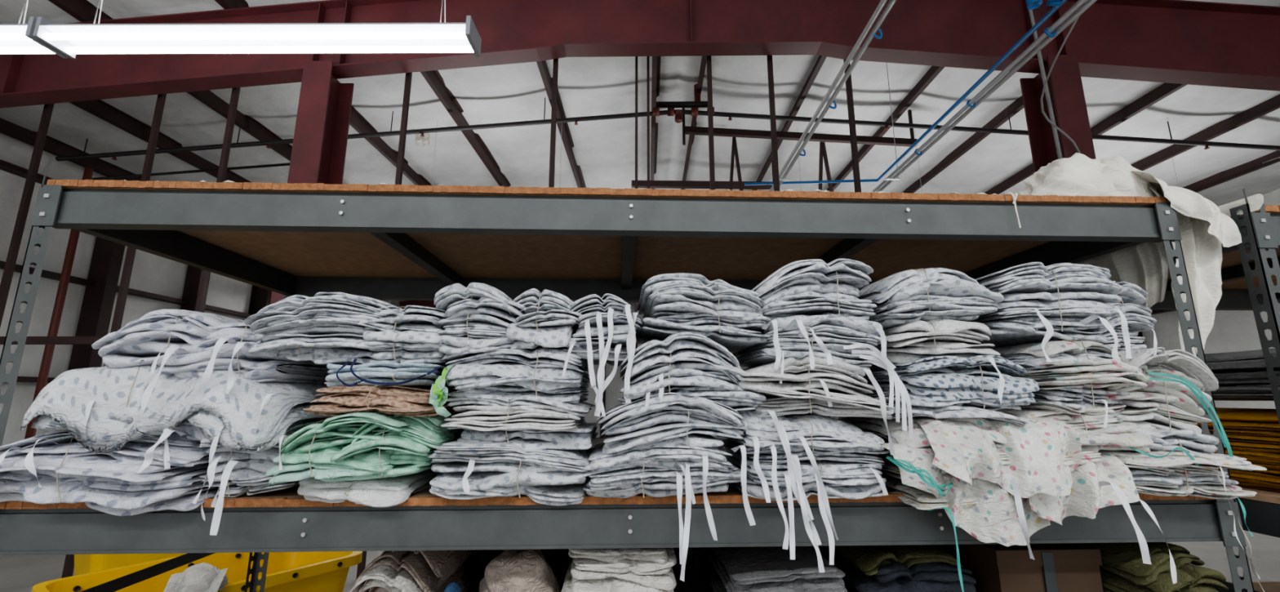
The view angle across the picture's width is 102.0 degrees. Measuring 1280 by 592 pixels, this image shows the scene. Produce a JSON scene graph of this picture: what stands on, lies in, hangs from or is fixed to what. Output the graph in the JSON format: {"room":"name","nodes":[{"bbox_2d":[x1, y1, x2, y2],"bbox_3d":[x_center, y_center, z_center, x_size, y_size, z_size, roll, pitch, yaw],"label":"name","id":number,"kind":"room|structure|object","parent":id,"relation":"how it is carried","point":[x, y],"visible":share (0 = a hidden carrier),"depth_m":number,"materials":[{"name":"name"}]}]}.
{"room":"laundry warehouse","nodes":[
{"label":"laundry warehouse","id":0,"kind":"room"},
{"bbox_2d":[0,134,407,453],"bbox_3d":[-9.715,0.537,8.698,0.571,5.725,31.000,0,-11,1],"label":"wall","id":1,"kind":"structure","parent":0,"point":[157,282],"depth_m":8.94,"materials":[{"name":"white metal"}]},
{"bbox_2d":[453,302,747,437],"bbox_3d":[1.334,3.045,23.744,22.000,6.650,0.401,0,-11,1],"label":"wall","id":2,"kind":"structure","parent":0,"point":[611,393],"depth_m":23.60,"materials":[{"name":"metal"}]},
{"bbox_2d":[0,0,1279,206],"bbox_3d":[1.119,-2.739,9.192,22.200,1.195,31.000,0,-11,1],"label":"ceiling","id":3,"kind":"structure","parent":0,"point":[604,150],"depth_m":8.49,"materials":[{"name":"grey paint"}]},
{"bbox_2d":[0,0,67,58],"bbox_3d":[-4.671,-2.669,3.265,2.464,2.495,0.200,0,-11,0],"label":"fluorescent light fixture","id":4,"kind":"object","parent":3,"relation":"hanging from","point":[15,38],"visible":0.73,"depth_m":3.06,"materials":[{"name":"metal"}]},
{"bbox_2d":[32,0,481,58],"bbox_3d":[-2.189,-2.671,3.255,2.464,2.495,0.200,0,-11,0],"label":"fluorescent light fixture","id":5,"kind":"object","parent":3,"relation":"hanging from","point":[70,40],"visible":1,"depth_m":2.97,"materials":[{"name":"metal"}]},
{"bbox_2d":[414,133,430,146],"bbox_3d":[-3.682,-2.645,8.768,0.243,0.245,0.007,4,-12,-17],"label":"insulation","id":6,"kind":"object","parent":3,"relation":"attached to","point":[418,139],"visible":0.86,"depth_m":8.77},
{"bbox_2d":[431,122,562,185],"bbox_3d":[-2.317,-1.645,8.336,2.464,2.535,0.200,0,-11,-2],"label":"posts","id":7,"kind":"object","parent":3,"relation":"hanging from","point":[437,122],"visible":0.05,"depth_m":8.46,"materials":[{"name":"metal"}]},
{"bbox_2d":[796,127,922,193],"bbox_3d":[3.678,-1.598,8.572,2.464,2.535,0.200,0,-11,-2],"label":"posts","id":8,"kind":"object","parent":3,"relation":"hanging from","point":[797,127],"visible":0.07,"depth_m":8.68,"materials":[{"name":"metal"}]},
{"bbox_2d":[744,0,1097,191],"bbox_3d":[2.334,-2.827,4.859,1.951,1.954,5.500,0,-11,1],"label":"pipes","id":9,"kind":"object","parent":3,"relation":"hanging from","point":[1031,4],"visible":0.98,"depth_m":4.67,"materials":[{"name":"metal"}]},
{"bbox_2d":[0,0,1279,195],"bbox_3d":[0.614,-2.641,9.180,20.030,1.069,31.000,0,-11,1],"label":"roof frame","id":10,"kind":"structure","parent":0,"point":[83,11],"depth_m":8.35,"materials":[{"name":"metal"}]},
{"bbox_2d":[55,84,1279,179],"bbox_3d":[1.206,-2.632,8.281,20.605,1.319,0.587,0,-11,1],"label":"pipe","id":11,"kind":"object","parent":10,"relation":"attached to","point":[697,104],"visible":0.85,"depth_m":8.07,"materials":[{"name":"metal"}]},
{"bbox_2d":[1027,0,1279,163],"bbox_3d":[7.786,-0.288,5.765,8.535,6.005,1.632,5,-12,-23],"label":"hanging cables","id":12,"kind":"object","parent":10,"relation":"hanging from","point":[1052,122],"visible":0.37,"depth_m":5.19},
{"bbox_2d":[0,437,1279,591],"bbox_3d":[1.119,3.374,8.033,22.200,0.100,31.100,0,-11,1],"label":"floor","id":13,"kind":"structure","parent":0,"point":[18,573],"depth_m":5.44,"materials":[{"name":"concrete"}]},
{"bbox_2d":[24,167,93,439],"bbox_3d":[-8.793,0.568,7.761,0.240,5.300,0.200,0,-11,1],"label":"post","id":14,"kind":"object","parent":13,"relation":"on","point":[53,330],"visible":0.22,"depth_m":7.81,"materials":[{"name":"metal"}]},
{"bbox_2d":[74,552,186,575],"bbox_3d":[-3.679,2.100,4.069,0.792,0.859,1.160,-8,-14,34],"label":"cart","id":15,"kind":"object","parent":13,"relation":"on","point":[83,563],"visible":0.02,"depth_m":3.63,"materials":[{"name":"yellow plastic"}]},
{"bbox_2d":[31,551,362,591],"bbox_3d":[-2.167,1.801,2.558,0.792,0.859,1.160,-8,-14,34],"label":"bin","id":16,"kind":"object","parent":13,"relation":"on","point":[322,571],"visible":0.6,"depth_m":2.72,"materials":[{"name":"yellow plastic"}]},
{"bbox_2d":[163,562,228,591],"bbox_3d":[-2.001,1.367,2.333,0.220,0.282,0.264,7,-13,-30],"label":"rag","id":17,"kind":"object","parent":16,"relation":"in","point":[202,576],"visible":1,"depth_m":2.30,"materials":[{"name":"white fabric"}]},
{"bbox_2d":[0,55,861,579],"bbox_3d":[-2.224,-0.422,5.667,9.250,6.430,0.340,0,-11,1],"label":"struts","id":18,"kind":"object","parent":13,"relation":"on","point":[19,228],"visible":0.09,"depth_m":5.77,"materials":[{"name":"metal"}]},
{"bbox_2d":[0,175,1254,591],"bbox_3d":[-0.045,0.915,1.727,3.120,2.275,1.085,0,-11,-2],"label":"storage rack","id":19,"kind":"object","parent":13,"relation":"on","point":[378,242],"visible":0.6,"depth_m":1.40,"materials":[{"name":"grey metal"}]},
{"bbox_2d":[0,309,347,534],"bbox_3d":[-1.197,0.314,1.420,0.702,0.517,0.552,0,-11,-2],"label":"gown","id":20,"kind":"object","parent":19,"relation":"on","point":[208,384],"visible":0.87,"depth_m":1.21,"materials":[{"name":"white fabric"}]},
{"bbox_2d":[265,358,480,506],"bbox_3d":[-0.657,0.359,1.419,0.411,0.344,0.524,0,-11,-2],"label":"stack","id":21,"kind":"object","parent":19,"relation":"on","point":[375,448],"visible":0.98,"depth_m":1.23,"materials":[{"name":"fabric"}]},
{"bbox_2d":[349,549,478,591],"bbox_3d":[-0.641,0.879,1.471,0.257,0.443,0.536,0,-11,-2],"label":"bundle","id":22,"kind":"object","parent":19,"relation":"in","point":[395,571],"visible":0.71,"depth_m":1.35,"materials":[{"name":"beige fabric"}]},
{"bbox_2d":[244,282,643,505],"bbox_3d":[-0.484,0.267,1.454,0.979,0.547,0.524,0,-11,-2],"label":"gown","id":23,"kind":"object","parent":19,"relation":"on","point":[534,439],"visible":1,"depth_m":1.27,"materials":[{"name":"white fabric"}]},
{"bbox_2d":[444,582,460,591],"bbox_3d":[-0.477,0.895,1.276,0.061,0.338,0.158,0,-11,-2],"label":"cloth bundle","id":24,"kind":"object","parent":19,"relation":"in","point":[454,586],"visible":1,"depth_m":1.31,"materials":[{"name":"blue fabric"}]},
{"bbox_2d":[478,548,559,591],"bbox_3d":[-0.320,0.886,1.388,0.266,0.399,0.269,0,-11,-2],"label":"fabric bundle","id":25,"kind":"object","parent":19,"relation":"in","point":[513,570],"visible":0.84,"depth_m":1.34,"materials":[{"name":"beige fabric"}]},
{"bbox_2d":[472,546,714,591],"bbox_3d":[0.019,0.975,1.997,1.643,0.460,0.543,0,-11,-2],"label":"bundle","id":26,"kind":"object","parent":19,"relation":"in","point":[697,560],"visible":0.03,"depth_m":1.79,"materials":[{"name":"fabric"}]},
{"bbox_2d":[124,179,1077,227],"bbox_3d":[-0.084,-0.248,1.425,2.705,0.110,0.049,0,-11,-2],"label":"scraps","id":27,"kind":"object","parent":19,"relation":"on","point":[226,181],"visible":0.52,"depth_m":1.45,"materials":[{"name":"white fabric"}]},
{"bbox_2d":[560,547,676,591],"bbox_3d":[-0.056,0.876,1.437,0.297,0.435,0.497,0,-11,-2],"label":"towels","id":28,"kind":"object","parent":19,"relation":"in","point":[611,569],"visible":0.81,"depth_m":1.29,"materials":[{"name":"white fabric"}]},
{"bbox_2d":[84,328,1157,506],"bbox_3d":[0.025,0.280,1.254,2.597,0.414,0.065,0,-11,-2],"label":"ties","id":29,"kind":"object","parent":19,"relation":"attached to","point":[166,456],"visible":0.94,"depth_m":1.22,"materials":[{"name":"white fabric"}]},
{"bbox_2d":[577,272,781,581],"bbox_3d":[0.087,0.322,1.455,0.504,0.714,0.532,0,-11,-2],"label":"gown","id":30,"kind":"object","parent":19,"relation":"on","point":[693,326],"visible":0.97,"depth_m":1.26,"materials":[{"name":"white fabric"}]},
{"bbox_2d":[702,546,848,591],"bbox_3d":[0.361,0.911,1.454,0.325,0.373,0.483,0,-11,-2],"label":"stack","id":31,"kind":"object","parent":19,"relation":"in","point":[754,568],"visible":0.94,"depth_m":1.36,"materials":[{"name":"grey fabric"}]},
{"bbox_2d":[714,258,913,572],"bbox_3d":[0.438,0.299,1.484,0.412,0.752,0.554,0,-11,-2],"label":"gown","id":32,"kind":"object","parent":19,"relation":"on","point":[825,332],"visible":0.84,"depth_m":1.28,"materials":[{"name":"white fabric"}]},
{"bbox_2d":[810,544,976,591],"bbox_3d":[0.743,0.913,1.516,0.327,0.394,0.518,0,-11,-2],"label":"fabric","id":33,"kind":"object","parent":19,"relation":"in","point":[899,567],"visible":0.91,"depth_m":1.39,"materials":[{"name":"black fabric"}]},
{"bbox_2d":[830,267,1151,591],"bbox_3d":[0.869,0.388,1.452,0.608,0.922,0.632,0,-11,-2],"label":"gown","id":34,"kind":"object","parent":19,"relation":"on","point":[1001,477],"visible":0.94,"depth_m":1.26,"materials":[{"name":"white fabric"}]},
{"bbox_2d":[931,542,1103,591],"bbox_3d":[1.093,0.918,1.549,0.290,0.399,0.392,0,-11,-2],"label":"carton","id":35,"kind":"object","parent":19,"relation":"in","point":[1056,566],"visible":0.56,"depth_m":1.39,"materials":[{"name":"cardboard"}]},
{"bbox_2d":[967,262,1266,591],"bbox_3d":[1.210,0.335,1.523,0.542,0.796,0.642,0,-11,-2],"label":"gown","id":36,"kind":"object","parent":19,"relation":"on","point":[1071,326],"visible":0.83,"depth_m":1.34,"materials":[{"name":"white fabric"}]},
{"bbox_2d":[1017,152,1241,356],"bbox_3d":[1.455,0.006,1.657,0.481,0.901,0.580,0,-11,-2],"label":"draped cloth","id":37,"kind":"object","parent":19,"relation":"on","point":[1202,226],"visible":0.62,"depth_m":1.52,"materials":[{"name":"white fabric"}]},
{"bbox_2d":[1080,542,1228,591],"bbox_3d":[1.365,0.892,1.481,0.236,0.421,0.507,0,-11,-2],"label":"fabric","id":38,"kind":"object","parent":19,"relation":"in","point":[1122,568],"visible":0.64,"depth_m":1.34,"materials":[{"name":"fabric"}]},
{"bbox_2d":[0,0,1279,304],"bbox_3d":[1.071,-0.498,5.283,21.820,6.430,0.521,0,-11,1],"label":"roof frame","id":39,"kind":"object","parent":13,"relation":"on","point":[1178,42],"visible":0.62,"depth_m":5.74,"materials":[{"name":"red metal"}]},
{"bbox_2d":[248,284,1144,417],"bbox_3d":[1.177,0.978,12.737,21.820,6.430,0.521,0,-11,1],"label":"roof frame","id":40,"kind":"object","parent":13,"relation":"on","point":[260,298],"depth_m":13.03,"materials":[{"name":"red metal"}]},
{"bbox_2d":[1149,188,1279,591],"bbox_3d":[3.122,0.930,1.854,2.830,2.295,1.085,0,-11,-2],"label":"storage rack","id":41,"kind":"object","parent":13,"relation":"on","point":[1251,268],"visible":0.33,"depth_m":1.48,"materials":[{"name":"grey metal"}]},
{"bbox_2d":[1195,407,1279,492],"bbox_3d":[1.973,0.465,1.596,0.338,0.234,0.471,0,-11,-2],"label":"stack","id":42,"kind":"object","parent":41,"relation":"in","point":[1253,434],"visible":0.59,"depth_m":1.55,"materials":[{"name":"fabric"}]},
{"bbox_2d":[1195,347,1279,400],"bbox_3d":[1.991,0.262,1.660,0.359,0.178,0.486,0,-11,-2],"label":"bundle","id":43,"kind":"object","parent":42,"relation":"on","point":[1231,369],"visible":0.56,"depth_m":1.60,"materials":[{"name":"grey fabric"}]},
{"bbox_2d":[1217,190,1276,217],"bbox_3d":[2.026,-0.227,1.733,0.588,0.077,0.537,0,-11,-2],"label":"bedsheet","id":44,"kind":"object","parent":41,"relation":"on","point":[1255,202],"visible":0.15,"depth_m":1.50,"materials":[{"name":"white fabric"}]},
{"bbox_2d":[631,107,917,191],"bbox_3d":[2.122,-1.732,9.137,4.604,2.552,1.990,0,-11,1],"label":"roof bracing","id":45,"kind":"structure","parent":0,"point":[821,138],"depth_m":8.35,"materials":[{"name":"metal"}]},
{"bbox_2d":[1142,188,1279,408],"bbox_3d":[12.068,0.532,8.389,0.301,5.615,31.000,0,-11,1],"label":"wall","id":46,"kind":"structure","parent":0,"point":[1232,331],"depth_m":10.72,"materials":[{"name":"metal"}]}
]}

